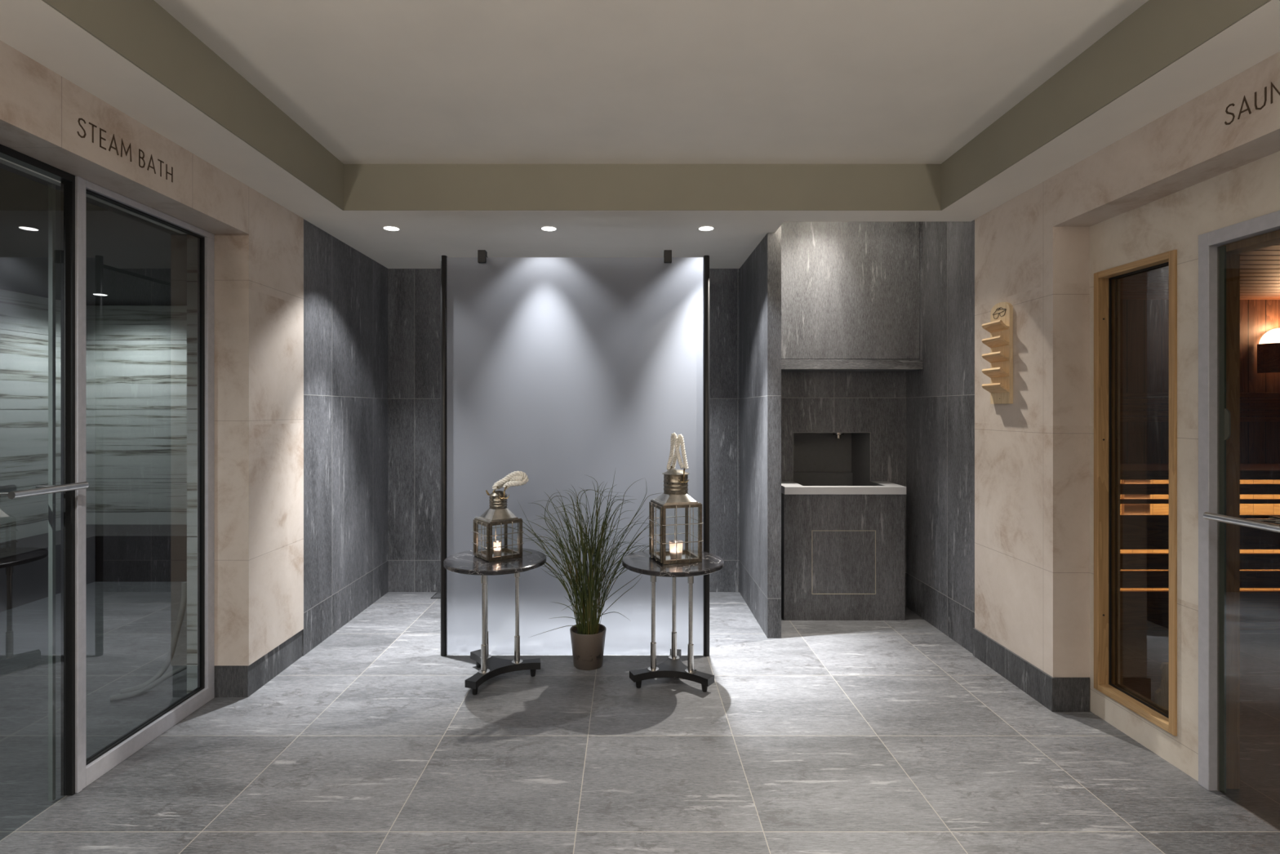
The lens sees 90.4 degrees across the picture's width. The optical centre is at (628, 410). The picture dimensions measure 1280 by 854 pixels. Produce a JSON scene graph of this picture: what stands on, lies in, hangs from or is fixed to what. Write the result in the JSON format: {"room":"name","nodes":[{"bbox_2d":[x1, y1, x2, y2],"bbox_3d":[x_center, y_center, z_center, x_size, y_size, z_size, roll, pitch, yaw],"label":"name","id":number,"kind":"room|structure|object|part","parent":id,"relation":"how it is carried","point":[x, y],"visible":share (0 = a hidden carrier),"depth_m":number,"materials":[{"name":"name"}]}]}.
{"room":"spa","nodes":[
{"label":"spa","id":0,"kind":"room"},
{"bbox_2d":[0,288,87,542],"bbox_3d":[-4.740,0.223,2.900,0.100,2.255,5.400,0,0,0],"label":"wall","id":1,"kind":"structure","parent":0,"point":[24,317],"depth_m":4.96,"materials":[{"name":"stone"}]},
{"bbox_2d":[0,163,186,305],"bbox_3d":[-3.445,-0.960,2.900,2.690,0.100,5.400,0,0,0],"label":"ceiling","id":2,"kind":"structure","parent":0,"point":[131,260],"depth_m":3.65,"materials":[{"name":"paint"}]},
{"bbox_2d":[92,293,108,295],"bbox_3d":[-4.160,-0.908,5.000,0.100,0.003,0.100,0,0,0],"label":"recessed light","id":3,"kind":"object","parent":2,"relation":"in","point":[95,294],"visible":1,"depth_m":4.98,"materials":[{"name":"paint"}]},
{"bbox_2d":[87,305,186,524],"bbox_3d":[-3.405,0.223,5.550,2.570,2.255,0.100,0,0,0],"label":"wall","id":4,"kind":"structure","parent":0,"point":[137,354],"depth_m":5.50,"materials":[{"name":"stone"}]},
{"bbox_2d":[186,234,197,693],"bbox_3d":[-2.015,0.200,4.245,0.129,2.300,2.510,0,0,0],"label":"wall","id":5,"kind":"structure","parent":0,"point":[192,242],"depth_m":2.99,"materials":[{"name":"stone"}]},
{"bbox_2d":[0,40,387,665],"bbox_3d":[-1.942,0.150,0.700,0.315,2.400,8.400,0,0,0],"label":"wall","id":6,"kind":"structure","parent":0,"point":[259,242],"depth_m":3.17,"materials":[{"name":"stone"}]},
{"bbox_2d":[0,144,88,800],"bbox_3d":[-1.968,0.263,1.769,0.159,2.175,0.936,0,0,0],"label":"door","id":7,"kind":"structure","parent":6,"relation":"in","point":[68,486],"depth_m":2.23,"materials":[{"name":"grey metal"}]},
{"bbox_2d":[76,118,173,182],"bbox_3d":[-1.784,-0.922,2.270,0.001,0.069,0.430,0,0,0],"label":"lettering","id":8,"kind":"object","parent":6,"relation":"attached to","point":[79,119],"visible":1,"depth_m":2.24,"materials":[{"name":"paint"}]},
{"bbox_2d":[75,176,214,793],"bbox_3d":[-1.968,0.263,2.611,0.055,2.175,0.745,0,0,0],"label":"window","id":9,"kind":"structure","parent":6,"relation":"in","point":[87,771],"depth_m":2.58,"materials":[{"name":"grey metal"}]},
{"bbox_2d":[213,629,302,697],"bbox_3d":[-1.946,1.275,-0.006,0.309,0.150,6.987,0,0,0],"label":"baseboard","id":10,"kind":"structure","parent":6,"relation":"attached to","point":[230,681],"depth_m":3.06,"materials":[{"name":"stone"}]},
{"bbox_2d":[387,268,739,591],"bbox_3d":[-0.483,0.150,4.809,2.608,2.400,0.183,0,0,0],"label":"wall","id":11,"kind":"structure","parent":0,"point":[414,295],"depth_m":4.72,"materials":[{"name":"stone"}]},
{"bbox_2d":[0,581,1279,853],"bbox_3d":[0.350,1.390,1.050,10.500,0.080,9.300,0,0,0],"label":"floor","id":12,"kind":"structure","parent":0,"point":[822,736],"depth_m":2.50,"materials":[{"name":"tile"}]},
{"bbox_2d":[0,524,186,612],"bbox_3d":[-3.386,1.170,2.854,2.603,0.360,5.289,0,0,0],"label":"bench","id":13,"kind":"object","parent":12,"relation":"on","point":[113,552],"visible":0.42,"depth_m":5.00,"materials":[{"name":"stone"}]},
{"bbox_2d":[109,581,186,701],"bbox_3d":[-2.296,1.099,3.055,0.310,0.499,0.095,0,0,-39],"label":"hose","id":14,"kind":"object","parent":12,"relation":"on","point":[135,691],"visible":0.92,"depth_m":3.10,"materials":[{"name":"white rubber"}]},
{"bbox_2d":[431,591,440,598],"bbox_3d":[-1.310,1.348,4.625,0.220,0.002,0.150,0,0,0],"label":"floor drain","id":15,"kind":"object","parent":12,"relation":"on","point":[437,595],"visible":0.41,"depth_m":4.62,"materials":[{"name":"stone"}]},
{"bbox_2d":[443,547,546,694],"bbox_3d":[-0.669,1.047,3.195,0.505,0.606,0.505,0,0,0],"label":"side table","id":16,"kind":"object","parent":12,"relation":"on","point":[465,562],"visible":0.96,"depth_m":3.13,"materials":[{"name":"grey stone"}]},
{"bbox_3d":[-0.705,1.020,3.095,0.057,0.506,0.057,0,0,0],"label":"leg","id":17,"kind":"part","parent":16,"relation":"part of","materials":[{"name":"silver metal"}]},
{"bbox_3d":[-0.737,1.020,3.276,0.057,0.506,0.057,0,0,0],"label":"leg","id":18,"kind":"part","parent":16,"relation":"part of","materials":[{"name":"silver metal"}]},
{"bbox_2d":[471,471,528,561],"bbox_3d":[-0.656,0.526,3.245,0.239,0.434,0.198,0,0,-37],"label":"lantern","id":19,"kind":"object","parent":16,"relation":"on","point":[498,513],"visible":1,"depth_m":3.21,"materials":[{"name":"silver metal"}]},
{"bbox_3d":[-0.740,0.648,3.180,0.008,0.179,0.167,0,0,-37],"label":"door","id":20,"kind":"part","parent":19,"relation":"part of","materials":[{"name":"clear glass"}]},
{"bbox_2d":[493,546,501,555],"bbox_3d":[-0.665,0.702,3.218,0.042,0.072,0.042,0,0,0],"label":"candle","id":21,"kind":"object","parent":19,"relation":"in","point":[497,552],"visible":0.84,"depth_m":3.21,"materials":[{"name":"wax"}]},
{"bbox_3d":[-0.665,0.740,3.238,0.152,0.004,0.152,0,0,-37],"label":"floor plate","id":22,"kind":"part","parent":19,"relation":"part of","materials":[{"name":"silver metal"}]},
{"bbox_3d":[-0.665,0.648,3.238,0.180,0.189,0.180,0,0,-37],"label":"frame","id":23,"kind":"part","parent":19,"relation":"part of","materials":[{"name":"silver metal"}]},
{"bbox_3d":[-0.609,0.368,3.248,0.146,0.074,0.045,0,0,11],"label":"rope handle","id":24,"kind":"part","parent":19,"relation":"part of","materials":[{"name":"fabric"}]},
{"bbox_3d":[-0.604,0.358,3.233,0.181,0.097,0.064,0,0,0],"label":"rope handle","id":25,"kind":"part","parent":19,"relation":"part of","materials":[{"name":"fabric"}]},
{"bbox_3d":[-0.565,1.020,3.213,0.057,0.506,0.057,0,0,0],"label":"leg","id":26,"kind":"part","parent":16,"relation":"part of","materials":[{"name":"silver metal"}]},
{"bbox_2d":[440,249,709,656],"bbox_3d":[-0.295,0.237,4.096,1.481,2.226,1.240,0,0,0],"label":"glass screen","id":27,"kind":"object","parent":12,"relation":"on","point":[557,371],"visible":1,"depth_m":3.50,"materials":[{"name":"glass"}]},
{"bbox_3d":[-1.018,0.251,3.500,0.035,2.199,0.035,0,0,0],"label":"post","id":28,"kind":"part","parent":27,"relation":"part of","materials":[{"name":"black metal"}]},
{"bbox_3d":[0.427,0.251,3.500,0.035,2.199,0.035,0,0,0],"label":"post","id":29,"kind":"part","parent":27,"relation":"part of","materials":[{"name":"black metal"}]},
{"bbox_2d":[507,471,672,670],"bbox_3d":[-0.205,0.827,3.322,0.932,1.047,0.284,0,0,-2],"label":"potted grass","id":30,"kind":"object","parent":12,"relation":"on","point":[588,637],"depth_m":3.34,"materials":[{"name":"green plant"}]},
{"bbox_2d":[569,623,606,670],"bbox_3d":[-0.216,1.254,3.368,0.192,0.193,0.192,0,0,0],"label":"pot","id":31,"kind":"object","parent":30,"relation":"attached to","point":[588,643],"depth_m":3.30,"materials":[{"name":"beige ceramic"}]},
{"bbox_2d":[622,548,724,692],"bbox_3d":[0.218,1.047,3.165,0.505,0.606,0.505,0,0,0],"label":"side table","id":32,"kind":"object","parent":12,"relation":"on","point":[639,562],"visible":0.97,"depth_m":3.09,"materials":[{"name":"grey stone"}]},
{"bbox_3d":[0.120,1.020,3.124,0.057,0.506,0.057,0,0,0],"label":"leg","id":33,"kind":"part","parent":32,"relation":"part of","materials":[{"name":"silver metal"}]},
{"bbox_3d":[0.233,1.020,3.270,0.057,0.506,0.057,0,0,0],"label":"leg","id":34,"kind":"part","parent":32,"relation":"part of","materials":[{"name":"silver metal"}]},
{"bbox_2d":[648,432,703,564],"bbox_3d":[0.231,0.427,3.180,0.228,0.631,0.220,0,0,-15],"label":"lantern","id":35,"kind":"object","parent":32,"relation":"on","point":[675,495],"visible":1,"depth_m":3.13,"materials":[{"name":"glass"},{"name":"aged brass"},{"name":"cotton rope"}]},
{"bbox_3d":[0.133,0.602,3.153,0.008,0.269,0.188,0,0,-16],"label":"door","id":36,"kind":"part","parent":35,"relation":"part of","materials":[{"name":"clear glass"}]},
{"bbox_3d":[0.232,0.210,3.171,0.033,0.196,0.121,0,0,-32],"label":"rope handle","id":37,"kind":"part","parent":35,"relation":"part of","materials":[{"name":"fabric"}]},
{"bbox_3d":[0.235,0.740,3.181,0.174,0.004,0.174,0,0,-16],"label":"floor plate","id":38,"kind":"part","parent":35,"relation":"part of","materials":[{"name":"silver metal"}]},
{"bbox_2d":[671,547,681,558],"bbox_3d":[0.235,0.695,3.161,0.068,0.085,0.068,0,0,0],"label":"candle","id":39,"kind":"object","parent":35,"relation":"in","point":[673,552],"visible":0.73,"depth_m":3.14,"materials":[{"name":"wax"}]},
{"bbox_3d":[0.235,0.602,3.181,0.202,0.283,0.202,0,0,-16],"label":"frame","id":40,"kind":"part","parent":35,"relation":"part of","materials":[{"name":"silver metal"}]},
{"bbox_3d":[0.254,0.211,3.179,0.026,0.183,0.134,0,0,-30],"label":"rope handle","id":41,"kind":"part","parent":35,"relation":"part of","materials":[{"name":"fabric"}]},
{"bbox_3d":[0.301,1.020,3.100,0.057,0.506,0.057,0,0,0],"label":"leg","id":42,"kind":"part","parent":32,"relation":"part of","materials":[{"name":"silver metal"}]},
{"bbox_2d":[781,493,905,620],"bbox_3d":[1.385,0.945,4.219,0.776,0.811,0.280,0,0,0],"label":"base cabinet","id":43,"kind":"object","parent":12,"relation":"on","point":[843,556],"visible":0.88,"depth_m":4.08,"materials":[{"name":"stone"}]},
{"bbox_2d":[781,481,906,494],"bbox_3d":[1.381,0.513,4.205,0.778,0.049,0.309,0,0,0],"label":"countertop","id":44,"kind":"structure","parent":43,"relation":"on","point":[787,487],"depth_m":4.05,"materials":[{"name":"grey stone"}]},
{"bbox_2d":[794,481,884,485],"bbox_3d":[1.393,0.570,4.234,0.536,0.160,0.255,0,0,0],"label":"basin","id":45,"kind":"object","parent":44,"relation":"in","point":[872,483],"visible":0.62,"depth_m":4.28,"materials":[{"name":"black stone"}]},
{"bbox_3d":[1.381,0.977,4.090,0.403,0.402,0.017,0,0,0],"label":"access panel","id":46,"kind":"part","parent":43,"relation":"part of","materials":[{"name":"stone"}]},
{"bbox_2d":[1154,662,1168,710],"bbox_3d":[2.435,1.245,2.867,0.098,0.210,0.021,0,0,16],"label":"headrest cover","id":47,"kind":"object","parent":12,"relation":"on","point":[1161,695],"visible":0.5,"depth_m":2.86,"materials":[{"name":"brown wood"}]},
{"bbox_2d":[1120,392,1279,630],"bbox_3d":[3.840,0.610,4.149,3.280,1.480,0.499,0,0,0],"label":"bench","id":48,"kind":"object","parent":12,"relation":"on","point":[1144,487],"visible":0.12,"depth_m":3.90,"materials":[{"name":"brown wood"}]},
{"bbox_3d":[3.150,0.573,3.949,0.160,0.355,0.023,0,0,0],"label":"post","id":49,"kind":"part","parent":48,"relation":"part of","materials":[{"name":"brown wood"}]},
{"bbox_3d":[3.840,0.380,4.160,3.280,0.020,0.460,0,0,0],"label":"seat","id":50,"kind":"part","parent":48,"relation":"part of","materials":[{"name":"brown wood"}]},
{"bbox_2d":[0,0,1279,268],"bbox_3d":[0.050,-1.330,0.650,4.500,0.560,8.500,0,0,0],"label":"ceiling","id":51,"kind":"structure","parent":0,"point":[372,82],"depth_m":2.47,"materials":[{"name":"paint"}]},
{"bbox_2d":[382,226,400,231],"bbox_3d":[-1.371,-1.048,3.669,0.100,0.003,0.100,0,0,0],"label":"recessed light","id":52,"kind":"object","parent":51,"relation":"in","point":[386,228],"visible":1,"depth_m":3.66,"materials":[{"name":"paint"}]},
{"bbox_2d":[383,226,399,231],"bbox_3d":[-1.371,-1.049,3.669,0.083,0.002,0.083,0,0,40],"label":"diffuser","id":53,"kind":"object","parent":52,"relation":"attached to","point":[390,228],"depth_m":3.68,"materials":[{"name":"white plastic"}]},
{"bbox_2d":[540,226,557,231],"bbox_3d":[-0.462,-1.048,3.672,0.100,0.003,0.100,0,0,0],"label":"recessed light","id":54,"kind":"object","parent":51,"relation":"in","point":[543,228],"visible":1,"depth_m":3.67,"materials":[{"name":"paint"}]},
{"bbox_2d":[542,226,555,231],"bbox_3d":[-0.462,-1.049,3.672,0.083,0.002,0.083,0,0,-40],"label":"diffuser","id":55,"kind":"object","parent":54,"relation":"attached to","point":[545,228],"depth_m":3.68,"materials":[{"name":"white plastic"}]},
{"bbox_2d":[41,0,1271,210],"bbox_3d":[0.071,-1.173,0.374,3.154,0.243,5.948,0,0,0],"label":"trim","id":56,"kind":"structure","parent":51,"relation":"attached to","point":[1158,33],"depth_m":2.96,"materials":[{"name":"paint"}]},
{"bbox_2d":[697,226,715,231],"bbox_3d":[0.447,-1.048,3.669,0.100,0.003,0.100,0,0,0],"label":"recessed light","id":57,"kind":"object","parent":51,"relation":"in","point":[701,228],"visible":1,"depth_m":3.66,"materials":[{"name":"paint"}]},
{"bbox_2d":[698,226,713,231],"bbox_3d":[0.447,-1.049,3.669,0.083,0.002,0.083,0,0,-40],"label":"diffuser","id":58,"kind":"object","parent":57,"relation":"attached to","point":[702,228],"depth_m":3.68,"materials":[{"name":"white plastic"}]},
{"bbox_2d":[739,225,781,638],"bbox_3d":[0.861,-0.080,4.330,0.081,2.860,1.140,0,0,0],"label":"wall","id":59,"kind":"structure","parent":0,"point":[760,275],"depth_m":3.92,"materials":[{"name":"stone"}]},
{"bbox_2d":[781,371,906,606],"bbox_3d":[1.403,-0.080,4.630,1.003,2.860,0.540,0,0,0],"label":"wall","id":60,"kind":"structure","parent":0,"point":[874,402],"depth_m":4.36,"materials":[{"name":"stone"}]},
{"bbox_2d":[792,431,871,485],"bbox_3d":[1.393,0.390,4.546,0.538,0.480,0.368,0,0,0],"label":"wall niche","id":61,"kind":"object","parent":60,"relation":"attached to","point":[819,458],"depth_m":4.72,"materials":[{"name":"grey tile"}]},
{"bbox_2d":[832,432,844,439],"bbox_3d":[1.500,0.181,4.550,0.076,0.050,0.076,0,0,0],"label":"spout","id":62,"kind":"object","parent":61,"relation":"attached to","point":[837,434],"visible":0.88,"depth_m":4.53,"materials":[{"name":"silver metal"}]},
{"bbox_2d":[781,221,922,371],"bbox_3d":[1.403,-0.858,4.238,1.002,1.185,0.242,0,0,0],"label":"upper cabinet","id":63,"kind":"object","parent":60,"relation":"attached to","point":[851,291],"visible":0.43,"depth_m":4.12,"materials":[{"name":"stone"}]},
{"bbox_3d":[1.403,-0.296,4.125,1.002,0.062,0.016,0,0,0],"label":"rail","id":64,"kind":"part","parent":63,"relation":"part of","materials":[{"name":"metal"}]},
{"bbox_2d":[906,219,974,653],"bbox_3d":[2.002,-0.080,4.200,0.195,2.860,1.400,0,0,0],"label":"wall","id":65,"kind":"structure","parent":0,"point":[940,395],"depth_m":3.86,"materials":[{"name":"stone"}]},
{"bbox_2d":[974,51,1279,677],"bbox_3d":[2.033,0.075,0.000,0.255,2.250,7.000,0,0,0],"label":"wall","id":66,"kind":"structure","parent":0,"point":[1032,250],"depth_m":2.85,"materials":[{"name":"stone"}]},
{"bbox_2d":[981,302,1013,404],"bbox_3d":[1.872,-0.289,3.233,0.065,0.515,0.166,0,0,0],"label":"rack","id":67,"kind":"object","parent":66,"relation":"attached to","point":[1000,326],"visible":1,"depth_m":3.20,"materials":[{"name":"brown wood"}]},
{"bbox_2d":[981,382,1008,392],"bbox_3d":[1.863,-0.112,3.233,0.047,0.046,0.162,0,0,0],"label":"shelf","id":68,"kind":"object","parent":67,"relation":"attached to","point":[992,387],"depth_m":3.21,"materials":[{"name":"brown wood"}]},
{"bbox_2d":[981,335,1008,347],"bbox_3d":[1.863,-0.347,3.233,0.047,0.046,0.162,0,0,0],"label":"shelf","id":69,"kind":"object","parent":67,"relation":"attached to","point":[994,341],"depth_m":3.21,"materials":[{"name":"brown wood"}]},
{"bbox_2d":[982,367,1008,377],"bbox_3d":[1.863,-0.190,3.233,0.047,0.046,0.162,0,0,0],"label":"shelf","id":70,"kind":"object","parent":67,"relation":"attached to","point":[992,372],"depth_m":3.21,"materials":[{"name":"brown wood"}]},
{"bbox_2d":[982,351,1008,363],"bbox_3d":[1.863,-0.269,3.233,0.047,0.046,0.162,0,0,0],"label":"shelf","id":71,"kind":"object","parent":67,"relation":"attached to","point":[993,357],"depth_m":3.21,"materials":[{"name":"brown wood"}]},
{"bbox_2d":[982,320,1008,333],"bbox_3d":[1.863,-0.425,3.233,0.047,0.046,0.162,0,0,0],"label":"shelf","id":72,"kind":"object","parent":67,"relation":"attached to","point":[994,326],"depth_m":3.21,"materials":[{"name":"brown wood"}]},
{"bbox_2d":[973,627,1089,711],"bbox_3d":[1.978,1.275,0.000,0.167,0.150,7.000,0,0,0],"label":"baseboard","id":73,"kind":"structure","parent":66,"relation":"attached to","point":[1055,694],"depth_m":2.97,"materials":[{"name":"stone"}]},
{"bbox_2d":[1224,82,1279,124],"bbox_3d":[1.904,-0.937,1.912,0.001,0.073,0.238,0,0,0],"label":"lettering","id":74,"kind":"object","parent":66,"relation":"attached to","point":[1272,84],"visible":1,"depth_m":1.95,"materials":[{"name":"paint"}]},
{"bbox_2d":[1089,151,1279,781],"bbox_3d":[2.125,0.263,1.927,0.110,2.174,1.854,0,0,0],"label":"wall","id":75,"kind":"structure","parent":0,"point":[1175,220],"depth_m":2.38,"materials":[{"name":"stone"}]},
{"bbox_2d":[1093,249,1177,736],"bbox_3d":[2.106,0.312,2.609,0.089,1.838,0.419,0,0,0],"label":"window","id":76,"kind":"structure","parent":75,"relation":"in","point":[1105,282],"depth_m":2.79,"materials":[{"name":"brown wood"}]},
{"bbox_2d":[1198,210,1279,792],"bbox_3d":[2.083,0.359,1.828,0.192,1.982,0.935,0,0,0],"label":"door","id":77,"kind":"structure","parent":75,"relation":"in","point":[1220,521],"depth_m":2.25,"materials":[{"name":"grey metal"}]},
{"bbox_3d":[2.096,0.050,2.243,0.006,0.116,0.056,0,0,0],"label":"hinge plate","id":78,"kind":"part","parent":77,"relation":"part of","materials":[{"name":"grey metal"}]},
{"bbox_2d":[1120,299,1279,463],"bbox_3d":[3.890,0.292,4.450,3.420,2.115,0.100,0,0,0],"label":"wall","id":79,"kind":"structure","parent":0,"point":[1144,323],"depth_m":4.40,"materials":[{"name":"brown wood"}]},
{"bbox_2d":[1257,328,1279,373],"bbox_3d":[4.490,-0.410,4.331,0.300,0.310,0.118,0,0,0],"label":"wall lamp","id":80,"kind":"object","parent":79,"relation":"attached to","point":[1268,346],"visible":1,"depth_m":4.33,"materials":[{"name":"brown wood"}]},
{"bbox_3d":[4.490,-0.355,4.331,0.300,0.200,0.118,0,0,0],"label":"lamp shade","id":81,"kind":"part","parent":80,"relation":"part of","materials":[{"name":"brown wood"}]},
{"bbox_3d":[4.490,-0.500,4.340,0.284,0.130,0.095,0,0,0],"label":"bulb","id":82,"kind":"part","parent":80,"relation":"part of","materials":[{"name":"white glass"}]},
{"bbox_2d":[1120,244,1279,299],"bbox_3d":[3.840,-0.772,2.394,3.300,0.015,4.088,0,0,0],"label":"sauna ceiling","id":83,"kind":"structure","parent":0,"point":[1260,268],"depth_m":3.75,"materials":[{"name":"brown wood"}]}
]}

